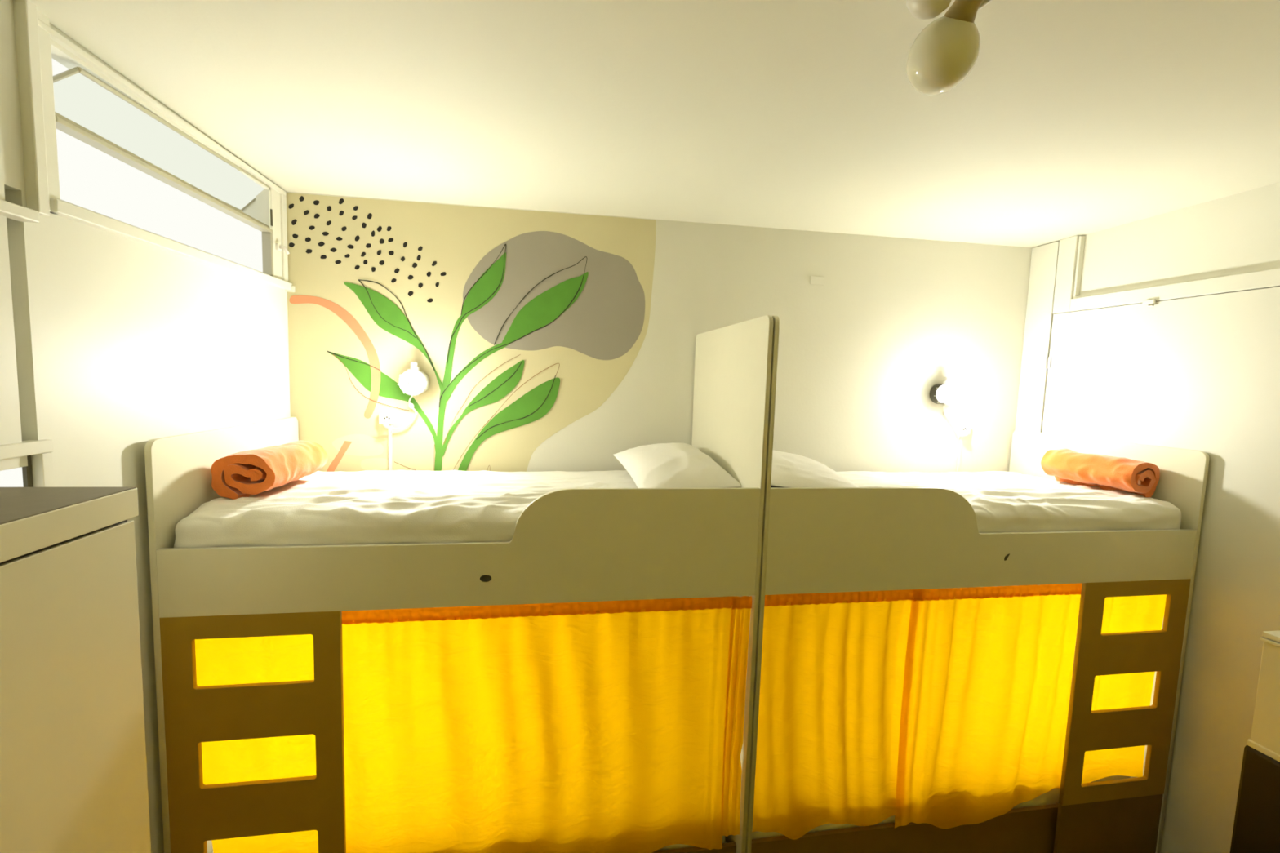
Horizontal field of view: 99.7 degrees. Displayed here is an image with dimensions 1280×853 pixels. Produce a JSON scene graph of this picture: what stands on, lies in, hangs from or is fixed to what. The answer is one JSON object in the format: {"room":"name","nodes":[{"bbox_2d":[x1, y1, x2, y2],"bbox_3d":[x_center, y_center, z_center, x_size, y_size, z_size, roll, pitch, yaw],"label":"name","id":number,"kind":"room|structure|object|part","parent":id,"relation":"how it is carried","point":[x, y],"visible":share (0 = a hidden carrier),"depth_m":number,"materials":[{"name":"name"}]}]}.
{"room":"dormitory","nodes":[
{"label":"dormitory","id":0,"kind":"room"},
{"bbox_2d":[0,0,290,852],"bbox_3d":[-1.426,0.458,0.791,0.140,3.000,3.600,1,5,-10],"label":"wall","id":1,"kind":"structure","parent":0,"point":[111,344],"depth_m":1.53,"materials":[{"name":"white paint"}]},
{"bbox_2d":[0,455,33,487],"bbox_3d":[-1.405,0.269,0.885,0.066,0.362,0.812,1,5,-10],"label":"window","id":2,"kind":"structure","parent":1,"relation":"in","point":[16,472],"depth_m":1.25,"materials":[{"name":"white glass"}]},
{"bbox_3d":[-1.385,0.281,0.887,0.006,0.314,0.788,1,5,-10],"label":"pane","id":3,"kind":"part","parent":2,"relation":"part of","materials":[{"name":"clear glass"}]},
{"bbox_3d":[-1.404,0.269,0.879,0.066,0.362,0.800,1,5,-10],"label":"frame","id":4,"kind":"part","parent":2,"relation":"part of","materials":[{"name":"white wood"}]},
{"bbox_2d":[0,199,39,222],"bbox_3d":[-1.296,-0.423,0.593,0.040,0.027,1.330,1,5,-10],"label":"trim","id":5,"kind":"structure","parent":1,"relation":"attached to","point":[11,211],"depth_m":1.20,"materials":[{"name":"white wood"}]},
{"bbox_2d":[0,439,54,487],"bbox_3d":[-1.379,0.284,0.908,0.046,0.430,0.845,1,5,-10],"label":"trim","id":6,"kind":"structure","parent":1,"relation":"attached to","point":[40,451],"depth_m":1.28,"materials":[{"name":"white wood"}]},
{"bbox_2d":[13,0,60,216],"bbox_3d":[-1.408,-0.736,1.265,0.034,0.475,0.074,1,5,-10],"label":"window frame","id":7,"kind":"structure","parent":1,"relation":"attached to","point":[33,42],"depth_m":1.25,"materials":[{"name":"white wood"}]},
{"bbox_2d":[37,18,286,195],"bbox_3d":[-1.501,-0.992,1.834,0.018,0.016,1.220,1,5,-10],"label":"trim","id":8,"kind":"structure","parent":1,"relation":"attached to","point":[55,36],"depth_m":1.59,"materials":[{"name":"white wood"}]},
{"bbox_2d":[50,39,289,276],"bbox_3d":[-1.575,-0.956,1.650,0.287,1.145,1.595,1,5,-10],"label":"window","id":9,"kind":"structure","parent":1,"relation":"in","point":[120,158],"depth_m":1.68,"materials":[{"name":"silver metal"}]},
{"bbox_3d":[-1.712,-0.958,1.626,0.010,1.145,1.595,1,5,-10],"label":"pane","id":10,"kind":"part","parent":9,"relation":"part of","materials":[{"name":"clear glass"}]},
{"bbox_3d":[-1.599,-0.932,1.844,0.163,0.117,0.959,1,5,-10],"label":"sash pane","id":11,"kind":"part","parent":9,"relation":"part of","materials":[{"name":"clear glass"}]},
{"bbox_3d":[-1.545,-0.701,1.826,0.006,0.192,1.045,1,5,-10],"label":"pane","id":12,"kind":"part","parent":9,"relation":"part of","materials":[{"name":"clear glass"}]},
{"bbox_3d":[-1.596,-0.932,1.844,0.170,0.125,0.969,1,5,-10],"label":"sash frame","id":13,"kind":"part","parent":9,"relation":"part of","materials":[{"name":"beige paint"}]},
{"bbox_2d":[49,198,295,292],"bbox_3d":[-1.507,-0.583,1.891,0.038,0.039,1.218,1,5,-10],"label":"trim","id":14,"kind":"structure","parent":1,"relation":"attached to","point":[64,209],"depth_m":1.62,"materials":[{"name":"white wood"}]},
{"bbox_2d":[280,193,288,281],"bbox_3d":[-1.610,-0.855,2.445,0.012,0.412,0.039,1,5,-10],"label":"trim","id":15,"kind":"structure","parent":1,"relation":"attached to","point":[282,197],"depth_m":2.44,"materials":[{"name":"white wood"}]},
{"bbox_2d":[28,0,1279,247],"bbox_3d":[0.797,-0.958,1.059,4.355,0.186,3.850,1,5,-10],"label":"ceiling","id":16,"kind":"structure","parent":0,"point":[1069,118],"depth_m":1.59,"materials":[{"name":"paint"}]},
{"bbox_2d":[906,0,992,95],"bbox_3d":[0.639,-0.800,1.025,0.205,0.228,0.286,-2,6,-36],"label":"ceiling lamp","id":17,"kind":"object","parent":16,"relation":"attached to","point":[945,51],"visible":1,"depth_m":1.06,"materials":[{"name":"white glass"}]},
{"bbox_2d":[286,191,1033,472],"bbox_3d":[0.277,0.321,2.960,4.700,3.000,0.120,1,5,-10],"label":"wall","id":18,"kind":"structure","parent":0,"point":[862,352],"depth_m":2.97,"materials":[{"name":"white paint"}]},
{"bbox_2d":[286,192,656,471],"bbox_3d":[-0.786,-0.351,2.654,1.718,1.424,0.004,1,5,-10],"label":"wall mural","id":19,"kind":"object","parent":18,"relation":"attached to","point":[521,325],"visible":0.99,"depth_m":2.63,"materials":[{"name":"beige paint"}]},
{"bbox_2d":[378,413,392,424],"bbox_3d":[-1.223,-0.036,2.600,0.060,0.052,0.022,1,5,-10],"label":"power socket","id":20,"kind":"object","parent":19,"relation":"attached to","point":[383,417],"visible":0.99,"depth_m":2.59,"materials":[{"name":"white plastic"}]},
{"bbox_2d":[388,424,392,470],"bbox_3d":[-1.214,0.191,2.628,0.020,0.403,0.013,1,5,-10],"label":"cable trunking","id":21,"kind":"object","parent":19,"relation":"attached to","point":[390,437],"visible":0.59,"depth_m":2.62,"materials":[{"name":"white plastic"}]},
{"bbox_2d":[397,361,430,395],"bbox_3d":[-1.064,-0.224,2.534,0.123,0.158,0.171,1,5,-10],"label":"wall lamp","id":22,"kind":"object","parent":19,"relation":"attached to","point":[415,381],"visible":1,"depth_m":2.49,"materials":[{"name":"white plastic"}]},
{"bbox_2d":[382,395,417,429],"bbox_3d":[-1.153,-0.068,2.594,0.154,0.166,0.030,1,5,-15],"label":"lead","id":23,"kind":"object","parent":22,"relation":"hanging from","point":[385,424],"visible":1,"depth_m":2.60,"materials":[{"name":"white plastic"}]},
{"bbox_2d":[408,403,413,408],"bbox_3d":[-1.103,-0.100,2.607,0.026,0.028,0.025,1,5,-10],"label":"switch","id":24,"kind":"object","parent":23,"relation":"attached to","point":[411,405],"depth_m":2.60,"materials":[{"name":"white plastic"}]},
{"bbox_3d":[-1.055,-0.202,2.482,0.105,0.105,0.036,1,5,-10],"label":"glass","id":25,"kind":"part","parent":22,"relation":"part of","materials":[{"name":"white glass"}]},
{"bbox_3d":[-0.934,-0.139,2.650,0.141,0.810,0.001,1,5,-10],"label":"painted stem","id":26,"kind":"part","parent":19,"relation":"part of","materials":[{"name":"green paint"}]},
{"bbox_3d":[-0.817,-0.263,2.657,0.315,0.311,0.001,1,5,-10],"label":"painted stem","id":27,"kind":"part","parent":19,"relation":"part of","materials":[{"name":"green paint"}]},
{"bbox_2d":[809,275,824,284],"bbox_3d":[0.954,-0.785,2.906,0.080,0.045,0.005,1,5,-10],"label":"blank plate","id":28,"kind":"object","parent":18,"relation":"attached to","point":[815,280],"visible":1,"depth_m":2.90,"materials":[{"name":"white paint"}]},
{"bbox_2d":[929,377,965,405],"bbox_3d":[1.720,-0.197,3.006,0.123,0.158,0.171,1,5,-10],"label":"wall lamp","id":29,"kind":"object","parent":18,"relation":"attached to","point":[946,393],"visible":1,"depth_m":2.98,"materials":[{"name":"grey metal"}]},
{"bbox_3d":[1.729,-0.174,2.954,0.105,0.105,0.036,1,5,-10],"label":"glass","id":30,"kind":"part","parent":29,"relation":"part of","materials":[{"name":"white glass"}]},
{"bbox_2d":[942,404,968,436],"bbox_3d":[1.805,-0.032,3.097,0.174,0.179,0.031,1,5,-5],"label":"lead","id":31,"kind":"object","parent":29,"relation":"hanging from","point":[966,433],"visible":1,"depth_m":3.10,"materials":[{"name":"white plastic"}]},
{"bbox_2d":[959,425,970,434],"bbox_3d":[1.883,0.020,3.129,0.060,0.052,0.022,1,5,-10],"label":"power socket","id":32,"kind":"object","parent":18,"relation":"attached to","point":[962,428],"visible":0.96,"depth_m":3.12,"materials":[{"name":"white plastic"}]},
{"bbox_2d":[1041,182,1279,852],"bbox_3d":[2.657,0.527,1.486,0.296,3.000,3.600,1,5,-10],"label":"wall","id":33,"kind":"structure","parent":0,"point":[1199,373],"depth_m":2.27,"materials":[{"name":"white paint"}]},
{"bbox_2d":[1015,241,1059,432],"bbox_3d":[2.240,0.422,3.153,0.042,2.890,0.166,1,5,-10],"label":"trim","id":34,"kind":"structure","parent":33,"relation":"attached to","point":[1044,259],"depth_m":3.06,"materials":[{"name":"white wood"}]},
{"bbox_2d":[1043,356,1051,368],"bbox_3d":[2.255,-0.353,2.996,0.010,0.062,0.040,1,5,-10],"label":"door hinge","id":35,"kind":"object","parent":33,"relation":"attached to","point":[1046,364],"visible":1,"depth_m":2.99,"materials":[{"name":"silver metal"}]},
{"bbox_2d":[1052,235,1079,314],"bbox_3d":[2.302,-0.812,2.909,0.042,0.396,0.098,1,5,-10],"label":"trim","id":36,"kind":"structure","parent":33,"relation":"attached to","point":[1068,247],"depth_m":2.90,"materials":[{"name":"white wood"}]},
{"bbox_2d":[1142,299,1155,306],"bbox_3d":[2.343,-0.567,2.487,0.012,0.030,0.050,1,5,-10],"label":"door hinge","id":37,"kind":"object","parent":33,"relation":"attached to","point":[1151,302],"visible":1,"depth_m":2.48,"materials":[{"name":"silver metal"}]},
{"bbox_3d":[2.343,-0.573,2.486,0.012,0.018,0.050,1,5,-10],"label":"plate","id":38,"kind":"part","parent":37,"relation":"part of","materials":[{"name":"white metal"}]},
{"bbox_2d":[1069,268,1279,311],"bbox_3d":[2.581,-0.491,1.240,0.042,0.066,3.328,1,5,-10],"label":"trim","id":39,"kind":"structure","parent":33,"relation":"attached to","point":[1269,278],"depth_m":2.35,"materials":[{"name":"white wood"}]},
{"bbox_2d":[1072,235,1279,298],"bbox_3d":[2.593,-0.685,1.223,0.030,0.324,3.328,1,5,-10],"label":"trim","id":40,"kind":"structure","parent":33,"relation":"attached to","point":[1082,238],"depth_m":2.73,"materials":[{"name":"white wood"}]},
{"bbox_3d":[0.532,2.033,1.294,4.700,0.100,3.850,1,5,-10],"label":"floor","id":41,"kind":"structure","parent":0,"visible":0},
{"bbox_2d":[0,486,151,852],"bbox_3d":[-1.224,1.053,0.928,0.316,1.804,0.603,1,5,-10],"label":"tall cabinet","id":42,"kind":"object","parent":41,"relation":"on","point":[73,766],"visible":1,"depth_m":1.02,"materials":[{"name":"white laminate"}]},
{"bbox_2d":[144,315,773,852],"bbox_3d":[-0.608,0.700,2.287,1.943,2.310,0.958,1,5,-10],"label":"bunk bed","id":43,"kind":"object","parent":41,"relation":"on","point":[568,544],"visible":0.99,"depth_m":1.77,"materials":[{"name":"white wood"}]},
{"bbox_3d":[-1.564,0.916,2.146,0.018,1.845,0.957,1,5,-10],"label":"panel","id":44,"kind":"part","parent":43,"relation":"part of","materials":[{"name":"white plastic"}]},
{"bbox_3d":[-1.235,1.224,1.754,0.510,1.282,0.018,1,5,-10],"label":"ladder panel","id":45,"kind":"part","parent":43,"relation":"part of","materials":[{"name":"brown wood"}]},
{"bbox_2d":[173,470,637,547],"bbox_3d":[-0.595,0.335,2.256,1.900,0.222,0.910,1,5,-10],"label":"mattress","id":46,"kind":"object","parent":43,"relation":"on","point":[367,507],"visible":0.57,"depth_m":1.82,"materials":[{"name":"white fabric"}]},
{"bbox_2d":[211,440,328,499],"bbox_3d":[-1.382,0.163,2.049,0.233,0.181,0.392,1,5,-10],"label":"rolled blanket","id":47,"kind":"object","parent":46,"relation":"on","point":[246,473],"visible":0.98,"depth_m":1.89,"materials":[{"name":"orange fabric"}]},
{"bbox_2d":[613,442,741,488],"bbox_3d":[0.139,0.167,2.383,0.408,0.160,0.640,1,5,-13],"label":"pillow","id":48,"kind":"object","parent":46,"relation":"on","point":[660,465],"visible":0.82,"depth_m":2.21,"materials":[{"name":"white fabric"}]},
{"bbox_3d":[-0.518,0.402,1.798,1.911,0.395,0.018,1,5,-10],"label":"rail","id":49,"kind":"part","parent":43,"relation":"part of","materials":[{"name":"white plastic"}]},
{"bbox_2d":[195,595,733,852],"bbox_3d":[-0.556,1.108,1.897,1.796,1.007,0.047,1,5,-10],"label":"curtain","id":50,"kind":"object","parent":43,"relation":"hanging from","point":[584,726],"visible":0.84,"depth_m":1.91,"materials":[{"name":"yellow fabric"}]},
{"bbox_2d":[212,835,724,852],"bbox_3d":[-0.630,1.519,2.389,1.854,0.278,0.863,1,5,-10],"label":"mattress","id":51,"kind":"object","parent":43,"relation":"on","point":[674,846],"visible":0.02,"depth_m":2.09,"materials":[{"name":"white fabric"}]},
{"bbox_3d":[-0.570,1.743,1.966,1.907,0.250,0.018,1,5,-10],"label":"rail","id":52,"kind":"part","parent":43,"relation":"part of","materials":[{"name":"brown wood"}]},
{"bbox_3d":[0.342,0.716,2.449,0.016,2.310,0.957,1,5,-10],"label":"divider panel","id":53,"kind":"part","parent":43,"relation":"part of","materials":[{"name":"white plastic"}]},
{"bbox_2d":[720,595,751,836],"bbox_3d":[0.358,1.095,2.037,0.076,0.946,0.039,1,5,-10],"label":"curtain","id":54,"kind":"object","parent":43,"relation":"hanging from","point":[741,606],"visible":1,"depth_m":2.04,"materials":[{"name":"yellow fabric"}]},
{"bbox_2d":[745,315,1209,852],"bbox_3d":[1.314,0.733,2.614,1.943,2.310,0.957,1,5,-10],"label":"bunk bed","id":55,"kind":"object","parent":41,"relation":"on","point":[815,540],"visible":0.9,"depth_m":2.23,"materials":[{"name":"white wood"}]},
{"bbox_3d":[0.365,0.717,2.453,0.016,2.310,0.957,1,5,-10],"label":"divider panel","id":56,"kind":"part","parent":55,"relation":"part of","materials":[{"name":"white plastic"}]},
{"bbox_2d":[751,589,914,839],"bbox_3d":[0.764,1.130,2.124,0.662,1.007,0.049,1,5,-10],"label":"curtain","id":57,"kind":"object","parent":55,"relation":"hanging from","point":[833,665],"visible":0.96,"depth_m":2.11,"materials":[{"name":"yellow fabric"}]},
{"bbox_3d":[1.351,1.774,2.293,1.907,0.252,0.018,1,5,-10],"label":"rail","id":58,"kind":"part","parent":55,"relation":"part of","materials":[{"name":"brown wood"}]},
{"bbox_2d":[751,775,1130,839],"bbox_3d":[1.272,1.552,2.713,1.854,0.276,0.863,1,5,-10],"label":"mattress","id":59,"kind":"object","parent":55,"relation":"on","point":[1051,797],"visible":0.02,"depth_m":2.36,"materials":[{"name":"white fabric"}]},
{"bbox_2d":[770,471,1181,533],"bbox_3d":[1.321,0.367,2.582,1.896,0.223,0.911,1,5,-10],"label":"mattress","id":60,"kind":"object","parent":55,"relation":"on","point":[1001,501],"visible":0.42,"depth_m":2.29,"materials":[{"name":"white fabric"}]},
{"bbox_2d":[770,449,858,487],"bbox_3d":[0.661,0.192,2.473,0.566,0.152,0.604,1,5,-6],"label":"pillow","id":61,"kind":"object","parent":60,"relation":"on","point":[788,469],"visible":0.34,"depth_m":2.27,"materials":[{"name":"white fabric"}]},
{"bbox_2d":[1040,448,1159,497],"bbox_3d":[2.184,0.219,2.584,0.198,0.184,0.440,1,5,-10],"label":"rolled blanket","id":62,"kind":"object","parent":60,"relation":"on","point":[1068,466],"visible":0.99,"depth_m":2.50,"materials":[{"name":"orange fabric"}]},
{"bbox_3d":[1.402,0.435,2.125,1.911,0.395,0.018,1,5,-10],"label":"rail","id":63,"kind":"part","parent":55,"relation":"part of","materials":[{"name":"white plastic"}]},
{"bbox_2d":[894,582,1166,828],"bbox_3d":[1.649,1.161,2.269,1.222,1.039,0.051,1,5,-10],"label":"curtain","id":64,"kind":"object","parent":55,"relation":"hanging from","point":[988,670],"visible":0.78,"depth_m":2.24,"materials":[{"name":"yellow fabric"}]},
{"bbox_3d":[2.256,0.980,2.796,0.018,1.845,0.957,1,5,-10],"label":"panel","id":65,"kind":"part","parent":55,"relation":"part of","materials":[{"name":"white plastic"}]},
{"bbox_3d":[2.063,1.127,2.301,0.524,0.977,0.018,1,5,-10],"label":"ladder panel","id":66,"kind":"part","parent":55,"relation":"part of","materials":[{"name":"brown wood"}]},
{"bbox_2d":[1230,630,1279,852],"bbox_3d":[2.282,1.362,1.603,0.356,1.294,0.609,1,5,-10],"label":"cabinet","id":67,"kind":"object","parent":41,"relation":"on","point":[1256,825],"visible":1,"depth_m":1.80,"materials":[{"name":"white laminate"}]}
]}

